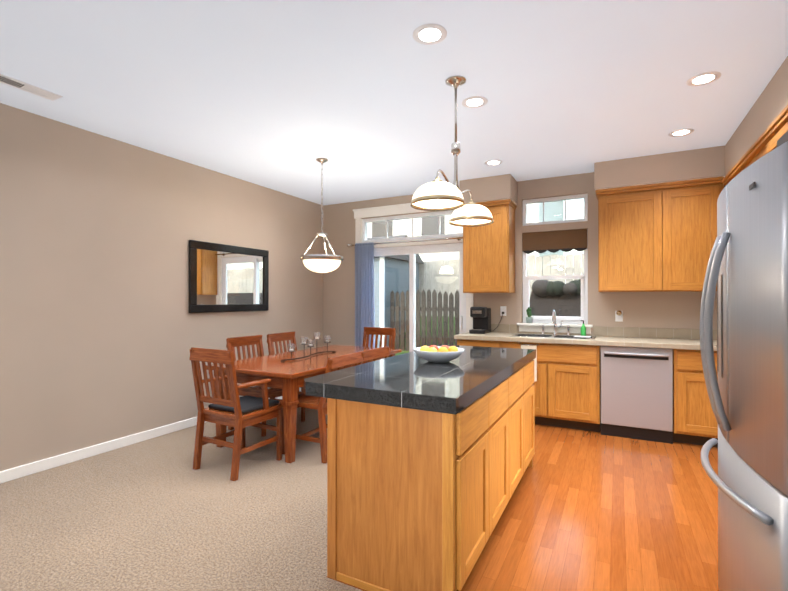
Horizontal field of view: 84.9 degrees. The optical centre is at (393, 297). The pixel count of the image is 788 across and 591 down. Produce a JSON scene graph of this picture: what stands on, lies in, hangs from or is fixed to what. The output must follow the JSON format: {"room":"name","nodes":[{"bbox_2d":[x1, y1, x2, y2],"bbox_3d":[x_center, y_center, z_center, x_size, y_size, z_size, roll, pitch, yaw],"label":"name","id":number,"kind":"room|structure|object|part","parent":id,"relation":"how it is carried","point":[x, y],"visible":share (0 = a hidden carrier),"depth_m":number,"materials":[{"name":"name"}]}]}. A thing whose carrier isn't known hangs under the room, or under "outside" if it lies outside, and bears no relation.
{"room":"kitchen","nodes":[
{"label":"kitchen","id":0,"kind":"room"},
{"bbox_2d":[0,103,322,470],"bbox_3d":[-2.967,-0.031,3.017,0.150,2.740,8.245,0,0,27],"label":"wall","id":1,"kind":"structure","parent":0,"point":[103,330],"depth_m":3.79,"materials":[{"name":"paint"}]},
{"bbox_2d":[0,388,300,483],"bbox_3d":[-2.894,1.296,2.973,0.017,0.085,7.945,0,0,27],"label":"baseboard","id":2,"kind":"structure","parent":1,"relation":"attached to","point":[7,475],"depth_m":3.61,"materials":[{"name":"white wood"}]},
{"bbox_2d":[188,240,268,312],"bbox_3d":[-1.857,-0.212,4.957,0.032,0.760,1.130,0,0,27],"label":"framed mirror","id":3,"kind":"object","parent":1,"relation":"attached to","point":[226,278],"visible":1,"depth_m":4.88,"materials":[{"name":"black mirror"}]},
{"bbox_2d":[0,407,362,590],"bbox_3d":[-0.607,1.358,1.784,5.470,0.050,8.245,0,0,27],"label":"floor carpet","id":4,"kind":"object","parent":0,"point":[159,513],"visible":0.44,"depth_m":2.58,"materials":[{"name":"beige carpet"}]},
{"bbox_2d":[189,347,282,480],"bbox_3d":[-1.246,0.867,3.455,0.482,0.952,0.553,0,0,29],"label":"head chair","id":5,"kind":"object","parent":4,"relation":"on","point":[232,408],"visible":0.98,"depth_m":3.32,"materials":[{"name":"brown wood"}]},
{"bbox_2d":[226,335,281,436],"bbox_3d":[-1.359,0.881,4.463,0.553,0.932,0.470,0,0,28],"label":"chair","id":6,"kind":"object","parent":4,"relation":"on","point":[243,342],"visible":0.38,"depth_m":4.44,"materials":[{"name":"brown wood"}]},
{"bbox_2d":[267,331,304,421],"bbox_3d":[-1.097,0.884,4.968,0.553,0.932,0.470,0,0,26],"label":"chair","id":7,"kind":"object","parent":4,"relation":"on","point":[276,338],"visible":0.23,"depth_m":4.99,"materials":[{"name":"brown wood"}]},
{"bbox_2d":[206,345,400,463],"bbox_3d":[-0.799,0.978,4.464,1.000,0.735,1.940,0,0,27],"label":"dining table","id":8,"kind":"object","parent":4,"relation":"on","point":[287,377],"visible":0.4,"depth_m":3.70,"materials":[{"name":"brown wood"}]},
{"bbox_2d":[281,332,335,361],"bbox_3d":[-0.858,0.492,4.440,0.133,0.236,0.839,0,0,21],"label":"candles","id":9,"kind":"object","parent":8,"relation":"on","point":[291,350],"visible":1,"depth_m":4.41,"materials":[{"name":"black metal"}]},
{"bbox_2d":[280,346,389,463],"bbox_3d":[-0.509,0.920,4.032,0.533,0.852,1.040,0,0,27],"label":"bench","id":10,"kind":"object","parent":4,"relation":"on","point":[319,404],"visible":0.46,"depth_m":3.61,"materials":[{"name":"brown wood"}]},
{"bbox_2d":[362,327,395,348],"bbox_3d":[-0.303,0.876,5.487,0.482,0.952,0.553,0,0,25],"label":"head chair","id":11,"kind":"object","parent":4,"relation":"on","point":[380,331],"visible":0.19,"depth_m":5.70,"materials":[{"name":"brown wood"}]},
{"bbox_2d":[0,0,787,205],"bbox_3d":[-0.607,-1.457,1.798,5.470,0.100,8.245,0,0,27],"label":"ceiling","id":12,"kind":"structure","parent":0,"point":[283,95],"depth_m":2.79,"materials":[{"name":"paint"}]},
{"bbox_2d":[0,73,62,100],"bbox_3d":[-2.457,-1.398,2.862,0.135,0.008,0.390,0,0,27],"label":"ceiling vent","id":13,"kind":"object","parent":12,"relation":"in","point":[24,86],"visible":1,"depth_m":2.88,"materials":[{"name":"white metal"}]},
{"bbox_2d":[300,158,343,272],"bbox_3d":[-0.729,-0.820,4.368,0.434,1.150,0.434,0,0,27],"label":"dining pendant light","id":14,"kind":"object","parent":12,"relation":"hanging from","point":[322,263],"visible":1,"depth_m":4.25,"materials":[{"name":"white glass"}]},
{"bbox_2d":[413,23,446,44],"bbox_3d":[0.192,-1.401,2.304,0.184,0.006,0.184,0,0,27],"label":"recessed light","id":15,"kind":"object","parent":12,"relation":"in","point":[430,34],"visible":1,"depth_m":2.30,"materials":[{"name":"white glass"}]},
{"bbox_2d":[410,75,493,226],"bbox_3d":[0.403,-0.966,2.795,0.316,0.872,0.966,0,0,27],"label":"pendant light","id":16,"kind":"object","parent":12,"relation":"hanging from","point":[437,194],"visible":1,"depth_m":2.74,"materials":[{"name":"white glass"}]},
{"bbox_2d":[462,96,487,107],"bbox_3d":[0.580,-1.398,3.094,0.184,0.006,0.184,0,0,27],"label":"recessed light","id":17,"kind":"object","parent":12,"relation":"in","point":[474,101],"visible":1,"depth_m":3.09,"materials":[{"name":"white glass"}]},
{"bbox_2d":[459,174,516,204],"bbox_3d":[1.132,-1.244,5.161,0.605,0.293,0.370,0,0,27],"label":"soffit","id":18,"kind":"structure","parent":12,"relation":"attached to","point":[493,188],"depth_m":4.99,"materials":[{"name":"paint"}]},
{"bbox_2d":[485,160,502,165],"bbox_3d":[1.030,-1.391,4.460,0.184,0.006,0.184,0,0,27],"label":"recessed light","id":19,"kind":"object","parent":12,"relation":"in","point":[494,162],"visible":0.98,"depth_m":4.45,"materials":[{"name":"white glass"}]},
{"bbox_2d":[594,145,724,193],"bbox_3d":[2.645,-1.248,4.375,1.095,0.293,0.370,0,0,27],"label":"soffit","id":20,"kind":"structure","parent":12,"relation":"attached to","point":[709,162],"depth_m":4.19,"materials":[{"name":"paint"}]},
{"bbox_2d":[668,128,693,136],"bbox_3d":[2.440,-1.395,3.660,0.184,0.006,0.184,0,0,27],"label":"recessed light","id":21,"kind":"object","parent":12,"relation":"in","point":[681,132],"visible":1,"depth_m":3.65,"materials":[{"name":"white glass"}]},
{"bbox_2d":[686,71,720,85],"bbox_3d":[1.988,-1.399,2.768,0.184,0.006,0.184,0,0,27],"label":"recessed light","id":22,"kind":"object","parent":12,"relation":"in","point":[705,78],"visible":1,"depth_m":2.76,"materials":[{"name":"white glass"}]},
{"bbox_2d":[724,56,787,186],"bbox_3d":[2.214,-1.248,1.994,0.345,0.315,4.995,0,0,27],"label":"soffit","id":23,"kind":"structure","parent":12,"relation":"attached to","point":[768,106],"depth_m":2.98,"materials":[{"name":"paint"}]},
{"bbox_2d":[323,172,716,345],"bbox_3d":[1.259,-0.020,5.383,5.170,2.740,0.150,0,0,27],"label":"wall","id":24,"kind":"structure","parent":0,"point":[679,310],"depth_m":5.13,"materials":[{"name":"paint"}]},
{"bbox_2d":[347,237,462,347],"bbox_3d":[0.124,0.286,5.817,1.785,2.109,0.118,0,0,27],"label":"curtain","id":25,"kind":"object","parent":24,"relation":"attached to","point":[364,289],"visible":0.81,"depth_m":6.06,"materials":[{"name":"blue fabric"}]},
{"bbox_3d":[-0.418,0.290,6.066,0.344,2.103,0.059,0,0,27],"label":"curtain panel","id":26,"kind":"part","parent":25,"relation":"part of","materials":[{"name":"fabric"}]},
{"bbox_2d":[353,203,472,353],"bbox_3d":[0.241,0.042,5.863,1.820,2.620,0.136,0,0,27],"label":"door frame","id":27,"kind":"structure","parent":24,"relation":"attached to","point":[411,251],"depth_m":5.85,"materials":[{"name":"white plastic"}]},
{"bbox_2d":[463,199,516,292],"bbox_3d":[1.133,-0.580,5.160,0.593,1.058,0.367,0,0,27],"label":"upper cabinet","id":28,"kind":"object","parent":24,"relation":"attached to","point":[488,258],"visible":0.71,"depth_m":5.01,"materials":[{"name":"brown wood"}]},
{"bbox_2d":[493,306,505,330],"bbox_3d":[1.284,0.267,5.263,0.168,0.310,0.038,0,0,27],"label":"electrical outlet plate","id":29,"kind":"object","parent":24,"relation":"attached to","point":[502,310],"visible":1,"depth_m":5.25,"materials":[{"name":"white plastic"}]},
{"bbox_2d":[517,194,592,333],"bbox_3d":[1.864,-0.382,5.020,0.820,1.580,0.170,0,0,27],"label":"window","id":30,"kind":"structure","parent":24,"relation":"in","point":[568,319],"depth_m":5.02,"materials":[{"name":"white plastic"}]},
{"bbox_2d":[526,307,531,322],"bbox_3d":[1.600,0.213,5.106,0.074,0.190,0.073,0,0,27],"label":"potted plant","id":31,"kind":"object","parent":30,"relation":"on","point":[529,317],"visible":1,"depth_m":5.09,"materials":[{"name":"green plant"}]},
{"bbox_2d":[522,229,586,253],"bbox_3d":[1.860,-0.643,5.014,0.710,0.254,0.027,0,0,27],"label":"window shade","id":32,"kind":"object","parent":30,"relation":"attached to","point":[556,241],"visible":1,"depth_m":5.00,"materials":[{"name":"brown fabric"}]},
{"bbox_2d":[491,324,716,339],"bbox_3d":[2.244,0.377,4.775,2.858,0.104,0.011,0,0,27],"label":"backsplash","id":33,"kind":"structure","parent":24,"relation":"attached to","point":[666,333],"depth_m":4.56,"materials":[{"name":"beige tile"}]},
{"bbox_2d":[615,311,622,321],"bbox_3d":[2.433,0.204,4.660,0.072,0.121,0.050,0,0,27],"label":"electrical outlet plate","id":34,"kind":"object","parent":24,"relation":"attached to","point":[618,316],"visible":1,"depth_m":4.67,"materials":[{"name":"white plastic"}]},
{"bbox_2d":[595,176,723,291],"bbox_3d":[2.649,-0.584,4.372,1.079,1.058,0.367,0,0,27],"label":"upper cabinet","id":35,"kind":"object","parent":24,"relation":"attached to","point":[658,237],"visible":0.88,"depth_m":4.22,"materials":[{"name":"brown wood"}]},
{"bbox_2d":[327,424,718,590],"bbox_3d":[1.698,1.364,3.118,2.608,0.051,3.753,0,0,27],"label":"floor","id":36,"kind":"structure","parent":0,"point":[584,510],"depth_m":2.57,"materials":[{"name":"brown wood"}]},
{"bbox_2d":[327,356,535,590],"bbox_3d":[0.397,0.908,2.728,0.655,0.859,1.853,0,0,27],"label":"kitchen island","id":37,"kind":"object","parent":36,"relation":"on","point":[428,463],"depth_m":1.94,"materials":[{"name":"brown wood"}]},
{"bbox_2d":[304,344,535,415],"bbox_3d":[0.326,0.446,2.772,0.820,0.065,1.910,0,0,27],"label":"island countertop","id":38,"kind":"structure","parent":37,"relation":"on","point":[406,380],"depth_m":2.14,"materials":[{"name":"black stone"}]},
{"bbox_2d":[413,345,464,362],"bbox_3d":[0.288,0.361,2.764,0.335,0.101,0.335,0,0,27],"label":"fruit bowl","id":39,"kind":"object","parent":38,"relation":"on","point":[439,354],"visible":1,"depth_m":2.69,"materials":[{"name":"grey ceramic"}]},
{"bbox_2d":[457,340,521,348],"bbox_3d":[1.112,0.909,5.019,0.590,0.878,0.618,0,0,27],"label":"base cabinet","id":40,"kind":"object","parent":36,"relation":"on","point":[482,343],"depth_m":4.69,"materials":[{"name":"brown wood"}]},
{"bbox_2d":[532,352,600,431],"bbox_3d":[1.757,0.997,4.702,0.897,0.699,0.430,0,0,27],"label":"base cabinet","id":41,"kind":"object","parent":36,"relation":"on","point":[567,388],"depth_m":4.35,"materials":[{"name":"brown wood"}]},
{"bbox_2d":[600,346,672,443],"bbox_3d":[2.407,0.907,4.313,0.596,0.876,0.643,0,0,27],"label":"dishwasher","id":42,"kind":"object","parent":36,"relation":"on","point":[636,392],"visible":1,"depth_m":4.06,"materials":[{"name":"grey metal"}]},
{"bbox_2d":[666,348,717,446],"bbox_3d":[2.905,0.905,4.088,0.478,0.878,0.618,0,0,27],"label":"base cabinet","id":43,"kind":"object","parent":36,"relation":"on","point":[694,420],"depth_m":3.88,"materials":[{"name":"brown wood"}]},
{"bbox_2d":[454,332,716,351],"bbox_3d":[2.099,0.447,4.495,2.858,0.040,0.642,0,0,27],"label":"countertop","id":44,"kind":"structure","parent":43,"relation":"on","point":[621,341],"depth_m":4.35,"materials":[{"name":"beige stone"}]},
{"bbox_2d":[469,307,490,333],"bbox_3d":[1.038,0.273,5.184,0.190,0.315,0.285,0,0,27],"label":"coffee maker","id":45,"kind":"object","parent":44,"relation":"on","point":[481,316],"visible":1,"depth_m":5.13,"materials":[{"name":"black plastic"}]},
{"bbox_2d":[518,342,538,380],"bbox_3d":[1.406,0.673,4.503,0.208,0.405,0.028,0,0,27],"label":"hanging towel","id":46,"kind":"object","parent":44,"relation":"hanging from","point":[527,346],"visible":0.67,"depth_m":4.47,"materials":[{"name":"beige fabric"}]},
{"bbox_2d":[511,333,595,339],"bbox_3d":[1.741,0.512,4.713,0.844,0.174,0.414,0,0,27],"label":"double-bowl sink","id":47,"kind":"object","parent":44,"relation":"in","point":[547,336],"visible":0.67,"depth_m":4.79,"materials":[{"name":"silver metal"}]},
{"bbox_2d":[541,310,569,334],"bbox_3d":[1.788,0.282,4.795,0.306,0.285,0.210,0,0,27],"label":"kitchen faucet","id":48,"kind":"object","parent":44,"relation":"on","point":[555,324],"visible":1,"depth_m":4.85,"materials":[{"name":"silver metal"}]},
{"bbox_2d":[581,320,585,335],"bbox_3d":[2.095,0.342,4.767,0.058,0.172,0.057,0,0,27],"label":"soap bottle","id":49,"kind":"object","parent":44,"relation":"on","point":[583,330],"visible":0.88,"depth_m":4.75,"materials":[{"name":"green plastic"}]},
{"bbox_2d":[700,131,787,590],"bbox_3d":[1.555,0.436,1.390,0.925,1.790,0.910,0,0,27],"label":"refrigerator","id":50,"kind":"object","parent":36,"relation":"on","point":[747,275],"visible":1,"depth_m":1.34,"materials":[{"name":"grey metal"}]},
{"bbox_3d":[1.754,-0.042,0.565,0.150,2.740,8.245,0,0,27],"label":"wall","id":51,"kind":"structure","parent":0,"visible":0},
{"bbox_2d":[721,137,760,185],"bbox_3d":[2.896,-0.571,3.310,0.351,1.024,1.370,0,0,27],"label":"upper cabinet","id":52,"kind":"object","parent":51,"relation":"attached to","point":[753,153],"depth_m":3.27,"materials":[{"name":"brown wood"}]},
{"bbox_2d":[761,109,784,156],"bbox_3d":[2.470,-0.575,2.490,0.351,1.024,0.622,0,0,27],"label":"upper cabinet","id":53,"kind":"object","parent":51,"relation":"attached to","point":[772,134],"depth_m":2.70,"materials":[{"name":"brown wood"}]},
{"bbox_2d":[785,105,787,132],"bbox_3d":[2.252,-0.577,2.070,0.351,1.024,0.632,0,0,27],"label":"upper cabinet","id":54,"kind":"object","parent":51,"relation":"attached to","point":[786,108],"depth_m":2.48,"materials":[{"name":"brown wood"}]},
{"label":"outside","id":55,"kind":"structure","parent":0,"visible":0},
{"bbox_2d":[395,316,454,355],"bbox_3d":[8.771,1.098,21.001,28.000,1.450,34.505,0,0,27],"label":"ground","id":56,"kind":"structure","parent":55,"point":[404,351],"depth_m":9.04,"materials":[{"name":"green plant"}]},
{"bbox_2d":[367,235,423,347],"bbox_3d":[-0.794,0.170,9.750,2.400,3.000,1.900,0,0,27],"label":"shed","id":57,"kind":"object","parent":56,"relation":"on","point":[397,278],"depth_m":8.68,"materials":[{"name":"white plastic"}]},
{"bbox_2d":[390,289,458,350],"bbox_3d":[1.048,0.597,8.087,2.500,1.513,0.050,0,0,27],"label":"picket","id":58,"kind":"object","parent":56,"relation":"on","point":[398,341],"depth_m":8.27,"materials":[{"name":"grey wood"}]},
{"bbox_2d":[367,201,563,275],"bbox_3d":[2.357,-3.626,21.259,11.600,9.100,9.200,0,0,27],"label":"neighbor house","id":59,"kind":"structure","parent":56,"relation":"on","point":[407,227],"depth_m":17.29,"materials":[{"name":"white"}]},
{"bbox_2d":[419,253,583,316],"bbox_3d":[3.511,0.079,8.618,16.085,1.907,0.060,0,0,27],"label":"fence","id":60,"kind":"object","parent":56,"relation":"on","point":[449,286],"depth_m":9.68,"materials":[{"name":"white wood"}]},
{"bbox_2d":[529,279,580,316],"bbox_3d":[4.129,0.644,6.881,4.020,2.025,2.350,0,0,27],"label":"shrubs","id":61,"kind":"object","parent":56,"relation":"on","point":[549,306],"depth_m":8.04,"materials":[{"name":"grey plant"}]}
]}

